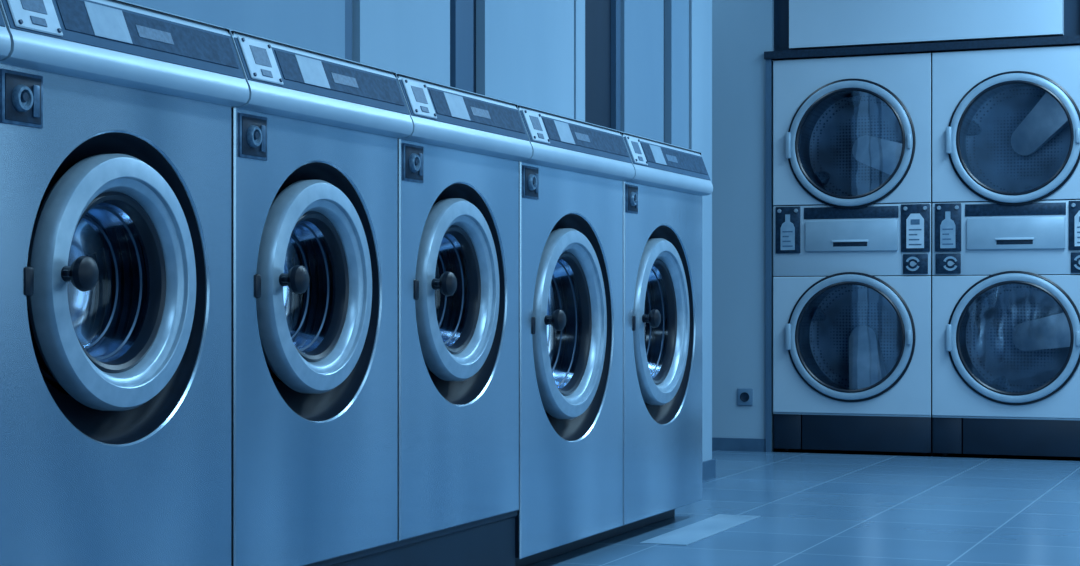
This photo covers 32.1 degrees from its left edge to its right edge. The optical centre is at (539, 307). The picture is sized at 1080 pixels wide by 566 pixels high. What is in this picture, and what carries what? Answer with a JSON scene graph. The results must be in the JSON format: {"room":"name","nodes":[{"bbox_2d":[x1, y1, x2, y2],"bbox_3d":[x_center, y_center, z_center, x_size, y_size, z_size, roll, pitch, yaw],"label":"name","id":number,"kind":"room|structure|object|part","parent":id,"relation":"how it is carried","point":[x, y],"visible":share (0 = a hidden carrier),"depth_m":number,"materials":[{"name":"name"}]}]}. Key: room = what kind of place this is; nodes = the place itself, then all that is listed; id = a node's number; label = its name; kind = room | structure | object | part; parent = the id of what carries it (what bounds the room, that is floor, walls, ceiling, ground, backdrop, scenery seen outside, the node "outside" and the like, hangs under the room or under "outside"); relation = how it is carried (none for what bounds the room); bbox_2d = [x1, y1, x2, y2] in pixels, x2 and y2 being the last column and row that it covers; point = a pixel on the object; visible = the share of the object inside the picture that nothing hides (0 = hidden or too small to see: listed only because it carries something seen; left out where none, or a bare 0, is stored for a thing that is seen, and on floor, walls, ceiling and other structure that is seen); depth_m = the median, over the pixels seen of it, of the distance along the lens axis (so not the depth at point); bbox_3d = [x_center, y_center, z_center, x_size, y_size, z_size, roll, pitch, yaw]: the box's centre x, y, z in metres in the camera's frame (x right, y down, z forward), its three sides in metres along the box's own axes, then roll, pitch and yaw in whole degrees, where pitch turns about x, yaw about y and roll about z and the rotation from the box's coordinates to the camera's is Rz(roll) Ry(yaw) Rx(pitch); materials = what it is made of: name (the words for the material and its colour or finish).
{"room":"laundry","nodes":[
{"label":"laundry","id":0,"kind":"room"},
{"bbox_2d":[473,0,610,127],"bbox_3d":[-1.914,-0.780,3.727,1.670,3.000,9.890,0,0,22],"label":"wall","id":1,"kind":"structure","parent":0,"point":[597,12],"depth_m":6.77,"materials":[{"name":"paint"}]},
{"bbox_2d":[123,0,344,58],"bbox_3d":[-1.745,-0.780,1.866,0.030,3.000,6.562,0,0,22],"label":"wall panel","id":2,"kind":"object","parent":1,"relation":"attached to","point":[315,25],"depth_m":4.58,"materials":[{"name":"paint"}]},
{"bbox_2d":[345,0,351,60],"bbox_3d":[-0.512,-0.780,4.953,0.018,3.000,0.040,0,0,22],"label":"trim","id":3,"kind":"structure","parent":1,"relation":"attached to","point":[348,3],"depth_m":4.95,"materials":[{"name":"grey metal"}]},
{"bbox_2d":[352,0,449,85],"bbox_3d":[-0.384,-0.780,5.255,0.030,3.000,0.572,0,0,22],"label":"wall panel","id":4,"kind":"object","parent":1,"relation":"attached to","point":[407,37],"depth_m":5.23,"materials":[{"name":"paint"}]},
{"bbox_2d":[450,0,472,91],"bbox_3d":[-0.235,-0.780,5.644,0.018,3.000,0.130,0,0,22],"label":"trim","id":5,"kind":"structure","parent":1,"relation":"attached to","point":[461,11],"depth_m":5.62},
{"bbox_2d":[476,0,573,118],"bbox_3d":[-0.040,-0.780,6.113,0.030,3.000,0.764,0,0,22],"label":"wall panel","id":6,"kind":"object","parent":1,"relation":"attached to","point":[525,48],"depth_m":6.06,"materials":[{"name":"paint"}]},
{"bbox_2d":[574,0,584,121],"bbox_3d":[0.127,-0.780,6.528,0.030,3.000,0.090,0,0,22],"label":"trim","id":7,"kind":"structure","parent":1,"relation":"attached to","point":[579,5],"depth_m":6.51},
{"bbox_2d":[611,0,619,130],"bbox_3d":[0.279,-0.780,6.919,0.020,3.000,0.049,0,0,22],"label":"trim","id":8,"kind":"structure","parent":1,"relation":"attached to","point":[615,4],"depth_m":6.90,"materials":[{"name":"grey metal"}]},
{"bbox_2d":[620,0,663,141],"bbox_3d":[0.385,-0.780,7.171,0.030,3.000,0.465,0,0,22],"label":"wall panel","id":9,"kind":"object","parent":1,"relation":"attached to","point":[641,21],"depth_m":7.14,"materials":[{"name":"paint"}]},
{"bbox_2d":[664,0,688,148],"bbox_3d":[0.552,-0.780,7.586,0.030,3.000,0.230,0,0,22],"label":"trim","id":10,"kind":"structure","parent":1,"relation":"attached to","point":[676,12],"depth_m":7.53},
{"bbox_2d":[689,0,711,461],"bbox_3d":[0.663,-0.780,7.864,0.030,3.000,0.290,0,0,22],"label":"pillar","id":11,"kind":"structure","parent":1,"relation":"attached to","point":[700,11],"depth_m":7.90,"materials":[{"name":"paint"}]},
{"bbox_2d":[702,459,715,480],"bbox_3d":[0.471,0.681,7.328,0.012,0.077,1.452,0,0,22],"label":"baseboard","id":12,"kind":"structure","parent":1,"relation":"attached to","point":[709,466],"depth_m":7.92,"materials":[{"name":"tile"}]},
{"bbox_2d":[712,0,773,451],"bbox_3d":[3.064,-0.780,8.702,7.200,3.000,0.120,0,0,22],"label":"wall","id":13,"kind":"structure","parent":0,"point":[742,30],"depth_m":9.46,"materials":[{"name":"paint"}]},
{"bbox_2d":[712,437,765,451],"bbox_3d":[0.413,0.688,9.695,1.540,0.065,0.012,0,0,22],"label":"baseboard","id":14,"kind":"structure","parent":13,"relation":"attached to","point":[718,444],"depth_m":9.45,"materials":[{"name":"tile"}]},
{"bbox_2d":[737,388,752,405],"bbox_3d":[1.030,0.447,9.447,0.080,0.086,0.014,0,0,22],"label":"wall socket","id":15,"kind":"object","parent":13,"relation":"attached to","point":[744,395],"visible":1,"depth_m":9.44,"materials":[{"name":"plastic"}]},
{"bbox_2d":[740,392,748,401],"bbox_3d":[1.028,0.447,9.443,0.048,0.048,0.004,0,0,22],"label":"outlet","id":16,"kind":"object","parent":15,"relation":"attached to","point":[744,396],"depth_m":9.44,"materials":[{"name":"plastic"}]},
{"bbox_2d":[766,59,771,451],"bbox_3d":[1.143,-0.280,9.398,0.027,2.000,0.020,0,0,22],"label":"trim","id":17,"kind":"structure","parent":13,"relation":"attached to","point":[768,61],"depth_m":9.39,"materials":[{"name":"grey metal"}]},
{"bbox_2d":[529,449,1079,565],"bbox_3d":[1.101,0.770,3.814,7.200,0.100,12.300,0,0,22],"label":"floor","id":18,"kind":"structure","parent":0,"point":[814,509],"depth_m":6.46,"materials":[{"name":"tile"}]},
{"bbox_2d":[0,10,10,59],"bbox_3d":[-1.148,-0.004,2.680,0.439,1.075,0.716,0,0,22],"label":"washing machine","id":19,"kind":"object","parent":18,"relation":"on","point":[5,42],"visible":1,"depth_m":2.92,"materials":[{"name":"metal"}]},
{"bbox_2d":[0,0,248,565],"bbox_3d":[-0.880,-0.004,3.349,0.439,1.075,0.716,0,0,22],"label":"washing machine","id":20,"kind":"object","parent":18,"relation":"on","point":[115,115],"visible":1,"depth_m":3.30,"materials":[{"name":"metal"}]},
{"bbox_3d":[-0.832,-0.335,3.015,0.008,0.086,0.105,0,0,22],"label":"key plate","id":21,"kind":"part","parent":20,"relation":"part of","materials":[{"name":"metal"}]},
{"bbox_3d":[-0.828,-0.335,3.013,0.002,0.074,0.091,0,0,22],"label":"plate","id":22,"kind":"part","parent":20,"relation":"part of","materials":[{"name":"grey metal"}]},
{"bbox_2d":[20,0,46,14],"bbox_3d":[-0.816,-0.494,3.020,0.015,0.037,0.062,0,0,22],"label":"print","id":23,"kind":"object","parent":20,"relation":"attached to","point":[27,7],"depth_m":3.02,"materials":[{"name":"grey"}]},
{"bbox_3d":[-0.777,-0.057,3.104,0.016,0.012,0.030,0,0,22],"label":"latch lever","id":24,"kind":"part","parent":20,"relation":"part of","materials":[{"name":"black plastic"}]},
{"bbox_3d":[-0.768,-0.057,3.121,0.063,0.060,0.060,0,0,22],"label":"door knob","id":25,"kind":"part","parent":20,"relation":"part of","materials":[{"name":"black plastic"}]},
{"bbox_2d":[67,203,149,361],"bbox_3d":[-0.805,-0.045,3.336,0.099,0.288,0.288,0,0,22],"label":"glass bowl","id":26,"kind":"object","parent":20,"relation":"on","point":[111,320],"depth_m":3.42,"materials":[{"name":"clear glass"}]},
{"bbox_3d":[-0.745,-0.045,3.312,0.059,0.452,0.452,0,0,22],"label":"door","id":27,"kind":"part","parent":20,"relation":"part of","materials":[{"name":"metal"}]},
{"bbox_2d":[224,27,412,565],"bbox_3d":[-0.611,-0.004,4.017,0.439,1.075,0.716,0,0,22],"label":"washing machine","id":28,"kind":"object","parent":18,"relation":"on","point":[314,140],"visible":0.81,"depth_m":3.96,"materials":[{"name":"metal"}]},
{"bbox_3d":[-0.564,-0.335,3.683,0.008,0.086,0.105,0,0,22],"label":"key plate","id":29,"kind":"part","parent":28,"relation":"part of","materials":[{"name":"metal"}]},
{"bbox_3d":[-0.560,-0.335,3.682,0.002,0.074,0.091,0,0,22],"label":"plate","id":30,"kind":"part","parent":28,"relation":"part of","materials":[{"name":"grey metal"}]},
{"bbox_2d":[249,45,271,66],"bbox_3d":[-0.548,-0.494,3.688,0.015,0.037,0.062,0,0,22],"label":"print","id":31,"kind":"object","parent":28,"relation":"attached to","point":[259,55],"depth_m":3.69,"materials":[{"name":"grey"}]},
{"bbox_3d":[-0.508,-0.057,3.773,0.016,0.012,0.030,0,0,22],"label":"latch lever","id":32,"kind":"part","parent":28,"relation":"part of","materials":[{"name":"black plastic"}]},
{"bbox_3d":[-0.500,-0.057,3.790,0.063,0.060,0.060,0,0,22],"label":"door knob","id":33,"kind":"part","parent":28,"relation":"part of","materials":[{"name":"black plastic"}]},
{"bbox_2d":[283,221,335,352],"bbox_3d":[-0.536,-0.045,4.005,0.099,0.288,0.288,0,0,22],"label":"glass bowl","id":34,"kind":"object","parent":28,"relation":"on","point":[310,315],"depth_m":4.10,"materials":[{"name":"clear glass"}]},
{"bbox_3d":[-0.477,-0.045,3.981,0.059,0.452,0.452,0,0,22],"label":"door","id":35,"kind":"part","parent":28,"relation":"part of","materials":[{"name":"metal"}]},
{"bbox_2d":[306,511,516,565],"bbox_3d":[-0.771,0.627,3.691,0.378,0.186,2.875,0,0,22],"label":"plinth","id":36,"kind":"object","parent":18,"relation":"on","point":[489,541],"visible":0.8,"depth_m":4.59,"materials":[{"name":"metal"}]},
{"bbox_2d":[391,71,532,540],"bbox_3d":[-0.343,-0.004,4.686,0.439,1.075,0.716,0,0,22],"label":"washing machine","id":37,"kind":"object","parent":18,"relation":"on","point":[458,165],"visible":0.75,"depth_m":4.62,"materials":[{"name":"metal"}]},
{"bbox_3d":[-0.295,-0.335,4.352,0.008,0.086,0.105,0,0,22],"label":"key plate","id":38,"kind":"part","parent":37,"relation":"part of","materials":[{"name":"metal"}]},
{"bbox_3d":[-0.291,-0.335,4.350,0.002,0.074,0.091,0,0,22],"label":"plate","id":39,"kind":"part","parent":37,"relation":"part of","materials":[{"name":"grey metal"}]},
{"bbox_2d":[411,86,427,103],"bbox_3d":[-0.279,-0.494,4.357,0.015,0.037,0.062,0,0,22],"label":"print","id":40,"kind":"object","parent":37,"relation":"attached to","point":[419,95],"depth_m":4.36,"materials":[{"name":"grey"}]},
{"bbox_3d":[-0.231,-0.057,4.458,0.063,0.060,0.060,0,0,22],"label":"door knob","id":41,"kind":"part","parent":37,"relation":"part of","materials":[{"name":"black plastic"}]},
{"bbox_2d":[435,233,469,345],"bbox_3d":[-0.268,-0.045,4.673,0.099,0.288,0.288,0,0,22],"label":"glass bowl","id":42,"kind":"object","parent":37,"relation":"on","point":[452,312],"depth_m":4.77,"materials":[{"name":"clear glass"}]},
{"bbox_3d":[-0.208,-0.045,4.650,0.059,0.452,0.452,0,0,22],"label":"door","id":43,"kind":"part","parent":37,"relation":"part of","materials":[{"name":"metal"}]},
{"bbox_2d":[513,103,634,558],"bbox_3d":[-0.054,0.060,5.404,0.439,1.205,0.821,0,0,22],"label":"washing machine","id":44,"kind":"object","parent":18,"relation":"on","point":[571,183],"visible":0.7,"depth_m":5.38,"materials":[{"name":"metal"}]},
{"bbox_3d":[-0.026,-0.335,5.021,0.008,0.086,0.105,0,0,22],"label":"key plate","id":45,"kind":"part","parent":44,"relation":"part of","materials":[{"name":"metal"}]},
{"bbox_3d":[-0.022,-0.335,5.019,0.002,0.074,0.091,0,0,22],"label":"plate","id":46,"kind":"part","parent":44,"relation":"part of","materials":[{"name":"grey metal"}]},
{"bbox_2d":[529,115,542,130],"bbox_3d":[-0.011,-0.494,5.026,0.015,0.037,0.062,0,0,22],"label":"print","id":47,"kind":"object","parent":44,"relation":"attached to","point":[535,122],"depth_m":5.02,"materials":[{"name":"grey"}]},
{"bbox_3d":[0.038,0.033,5.128,0.063,0.060,0.060,0,0,22],"label":"door knob","id":48,"kind":"part","parent":44,"relation":"part of","materials":[{"name":"black plastic"}]},
{"bbox_2d":[547,259,581,388],"bbox_3d":[0.018,0.045,5.386,0.099,0.380,0.380,0,0,22],"label":"glass bowl","id":49,"kind":"object","parent":44,"relation":"on","point":[565,292],"depth_m":5.52,"materials":[{"name":"clear glass"}]},
{"bbox_3d":[0.078,0.045,5.362,0.059,0.544,0.544,0,0,22],"label":"door","id":50,"kind":"part","parent":44,"relation":"part of","materials":[{"name":"metal"}]},
{"bbox_2d":[515,509,674,565],"bbox_3d":[0.029,0.692,5.797,0.294,0.056,1.610,0,0,22],"label":"plinth","id":51,"kind":"object","parent":18,"relation":"on","point":[547,554],"visible":0.14,"depth_m":5.72,"materials":[{"name":"black metal"}]},
{"bbox_2d":[617,130,712,525],"bbox_3d":[0.254,0.060,6.170,0.439,1.205,0.821,0,0,22],"label":"washing machine","id":52,"kind":"object","parent":18,"relation":"on","point":[662,203],"visible":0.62,"depth_m":6.14,"materials":[{"name":"metal"}]},
{"bbox_3d":[0.281,-0.335,5.787,0.008,0.086,0.105,0,0,22],"label":"key plate","id":53,"kind":"part","parent":52,"relation":"part of","materials":[{"name":"metal"}]},
{"bbox_3d":[0.285,-0.335,5.786,0.002,0.074,0.091,0,0,22],"label":"plate","id":54,"kind":"part","parent":52,"relation":"part of","materials":[{"name":"grey metal"}]},
{"bbox_2d":[631,141,641,153],"bbox_3d":[0.297,-0.494,5.793,0.015,0.037,0.062,0,0,22],"label":"print","id":55,"kind":"object","parent":52,"relation":"attached to","point":[636,148],"depth_m":5.79,"materials":[{"name":"grey"}]},
{"bbox_3d":[0.345,0.033,5.894,0.063,0.060,0.060,0,0,22],"label":"door knob","id":56,"kind":"part","parent":52,"relation":"part of","materials":[{"name":"black plastic"}]},
{"bbox_2d":[644,265,668,377],"bbox_3d":[0.326,0.045,6.152,0.099,0.380,0.380,0,0,22],"label":"glass bowl","id":57,"kind":"object","parent":52,"relation":"on","point":[657,291],"depth_m":6.29,"materials":[{"name":"clear glass"}]},
{"bbox_3d":[0.386,0.045,6.128,0.059,0.544,0.544,0,0,22],"label":"door","id":58,"kind":"part","parent":52,"relation":"part of","materials":[{"name":"metal"}]},
{"bbox_2d":[640,514,760,545],"bbox_3d":[0.533,0.719,6.117,0.150,0.003,0.850,0,0,22],"label":"floor plate","id":59,"kind":"object","parent":18,"relation":"on","point":[689,534],"visible":1,"depth_m":6.06,"materials":[{"name":"silver metal"}]},
{"bbox_2d":[773,53,931,456],"bbox_3d":[1.653,-0.258,9.556,0.784,1.955,0.762,0,0,22],"label":"dryer","id":60,"kind":"object","parent":18,"relation":"on","point":[852,136],"visible":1,"depth_m":9.31,"materials":[{"name":"metal"}]},
{"bbox_3d":[1.236,0.616,9.381,0.139,0.172,0.018,0,0,22],"label":"kick plate","id":61,"kind":"part","parent":60,"relation":"part of","materials":[{"name":"black metal"}]},
{"bbox_3d":[1.235,-0.388,9.359,0.125,0.232,0.012,0,0,22],"label":"control plate","id":62,"kind":"part","parent":60,"relation":"part of","materials":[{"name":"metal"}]},
{"bbox_3d":[1.521,-0.329,9.227,0.180,0.010,0.008,0,0,22],"label":"drawer pull","id":63,"kind":"part","parent":60,"relation":"part of","materials":[{"name":"silver metal"}]},
{"bbox_3d":[1.529,-0.355,9.238,0.457,0.150,0.018,0,0,22],"label":"lint drawer","id":64,"kind":"part","parent":60,"relation":"part of","materials":[{"name":"metal"}]},
{"bbox_3d":[1.521,0.143,9.227,0.616,0.616,0.027,0,0,22],"label":"door","id":65,"kind":"part","parent":60,"relation":"part of","materials":[{"name":"clear glass"}]},
{"bbox_3d":[1.521,-0.807,9.227,0.616,0.616,0.027,0,0,22],"label":"door","id":66,"kind":"part","parent":60,"relation":"part of","materials":[{"name":"glass"}]},
{"bbox_3d":[1.532,-0.334,9.253,0.784,0.349,0.016,0,0,22],"label":"panel","id":67,"kind":"part","parent":60,"relation":"part of","materials":[{"name":"metal"}]},
{"bbox_3d":[1.534,0.525,9.258,0.784,0.008,0.024,0,0,22],"label":"kick trim","id":68,"kind":"part","parent":60,"relation":"part of","materials":[{"name":"metal"}]},
{"bbox_3d":[1.528,0.182,9.244,0.784,0.675,0.006,0,0,22],"label":"panel","id":69,"kind":"part","parent":60,"relation":"part of","materials":[{"name":"metal"}]},
{"bbox_3d":[1.528,-0.874,9.244,0.784,0.723,0.006,0,0,22],"label":"panel","id":70,"kind":"part","parent":60,"relation":"part of","materials":[{"name":"metal"}]},
{"bbox_3d":[1.602,0.616,9.232,0.638,0.172,0.022,0,0,22],"label":"kick plate","id":71,"kind":"part","parent":60,"relation":"part of","materials":[{"name":"black metal"}]},
{"bbox_3d":[1.787,0.143,9.101,0.020,0.070,0.016,0,0,22],"label":"door handle","id":72,"kind":"part","parent":60,"relation":"part of","materials":[{"name":"silver metal"}]},
{"bbox_3d":[1.787,-0.807,9.101,0.020,0.070,0.016,0,0,22],"label":"door handle","id":73,"kind":"part","parent":60,"relation":"part of","materials":[{"name":"silver metal"}]},
{"bbox_3d":[1.822,-0.213,9.123,0.120,0.097,0.012,0,0,22],"label":"lock plate","id":74,"kind":"part","parent":60,"relation":"part of","materials":[{"name":"metal"}]},
{"bbox_3d":[1.822,-0.388,9.123,0.140,0.232,0.012,0,0,22],"label":"control plate","id":75,"kind":"part","parent":60,"relation":"part of","materials":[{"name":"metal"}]},
{"bbox_2d":[911,219,919,224],"bbox_3d":[1.819,-0.417,9.115,0.044,0.026,0.001,0,0,22],"label":"print","id":76,"kind":"object","parent":60,"relation":"on","point":[913,221],"depth_m":9.11,"materials":[{"name":"grey"}]},
{"bbox_2d":[932,45,1079,460],"bbox_3d":[2.386,-0.258,9.262,0.784,1.955,0.762,0,0,22],"label":"dryer","id":77,"kind":"object","parent":18,"relation":"on","point":[1006,122],"visible":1,"depth_m":9.04,"materials":[{"name":"metal"}]},
{"bbox_3d":[1.969,0.616,9.087,0.139,0.172,0.018,0,0,22],"label":"kick plate","id":78,"kind":"part","parent":77,"relation":"part of","materials":[{"name":"black metal"}]},
{"bbox_3d":[1.968,-0.213,9.065,0.120,0.097,0.012,0,0,22],"label":"lock plate","id":79,"kind":"part","parent":77,"relation":"part of","materials":[{"name":"metal"}]},
{"bbox_3d":[1.968,-0.388,9.065,0.125,0.232,0.012,0,0,22],"label":"control plate","id":80,"kind":"part","parent":77,"relation":"part of","materials":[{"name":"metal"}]},
{"bbox_3d":[2.265,-0.334,8.958,0.784,0.349,0.016,0,0,22],"label":"panel","id":81,"kind":"part","parent":77,"relation":"part of","materials":[{"name":"metal"}]},
{"bbox_3d":[2.267,0.525,8.964,0.784,0.008,0.024,0,0,22],"label":"kick trim","id":82,"kind":"part","parent":77,"relation":"part of","materials":[{"name":"metal"}]},
{"bbox_3d":[2.261,0.182,8.950,0.784,0.675,0.006,0,0,22],"label":"panel","id":83,"kind":"part","parent":77,"relation":"part of","materials":[{"name":"metal"}]},
{"bbox_3d":[2.261,-0.874,8.950,0.784,0.723,0.006,0,0,22],"label":"panel","id":84,"kind":"part","parent":77,"relation":"part of","materials":[{"name":"metal"}]},
{"bbox_3d":[2.254,-0.329,8.932,0.180,0.010,0.008,0,0,22],"label":"drawer pull","id":85,"kind":"part","parent":77,"relation":"part of","materials":[{"name":"silver metal"}]},
{"bbox_3d":[2.254,0.143,8.933,0.616,0.616,0.027,0,0,22],"label":"door","id":86,"kind":"part","parent":77,"relation":"part of","materials":[{"name":"clear glass"}]},
{"bbox_3d":[2.254,-0.807,8.933,0.616,0.616,0.027,0,0,22],"label":"door","id":87,"kind":"part","parent":77,"relation":"part of","materials":[{"name":"glass"}]},
{"bbox_3d":[2.262,-0.355,8.943,0.457,0.150,0.018,0,0,22],"label":"lint drawer","id":88,"kind":"part","parent":77,"relation":"part of","materials":[{"name":"metal"}]},
{"bbox_3d":[2.335,0.616,8.938,0.638,0.172,0.022,0,0,22],"label":"kick plate","id":89,"kind":"part","parent":77,"relation":"part of","materials":[{"name":"black metal"}]},
{"bbox_3d":[2.555,-0.388,8.829,0.140,0.232,0.012,0,0,22],"label":"control plate","id":90,"kind":"part","parent":77,"relation":"part of","materials":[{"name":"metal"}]},
{"bbox_3d":[2.555,-0.213,8.829,0.120,0.097,0.012,0,0,22],"label":"lock plate","id":91,"kind":"part","parent":77,"relation":"part of","materials":[{"name":"metal"}]},
{"bbox_3d":[2.520,0.143,8.806,0.020,0.070,0.016,0,0,22],"label":"door handle","id":92,"kind":"part","parent":77,"relation":"part of","materials":[{"name":"silver metal"}]},
{"bbox_3d":[2.520,-0.807,8.806,0.020,0.070,0.016,0,0,22],"label":"door handle","id":93,"kind":"part","parent":77,"relation":"part of","materials":[{"name":"silver metal"}]},
{"bbox_2d":[774,0,1079,50],"bbox_3d":[1.927,-1.780,9.180,1.590,1.000,0.080,0,0,22],"label":"wall","id":94,"kind":"structure","parent":0,"point":[781,7],"depth_m":9.41,"materials":[{"name":"grey paint"}]},
{"bbox_2d":[764,35,1079,60],"bbox_3d":[1.917,-1.262,9.147,1.660,0.037,0.150,0,0,22],"label":"trim","id":95,"kind":"structure","parent":94,"relation":"attached to","point":[1074,40],"depth_m":9.10,"materials":[{"name":"black metal"}]},
{"bbox_2d":[789,0,1063,49],"bbox_3d":[1.863,-1.761,9.136,1.318,0.938,0.070,0,0,22],"label":"wall panel","id":96,"kind":"object","parent":94,"relation":"attached to","point":[813,24],"depth_m":9.12,"materials":[{"name":"white paint"}]}
]}

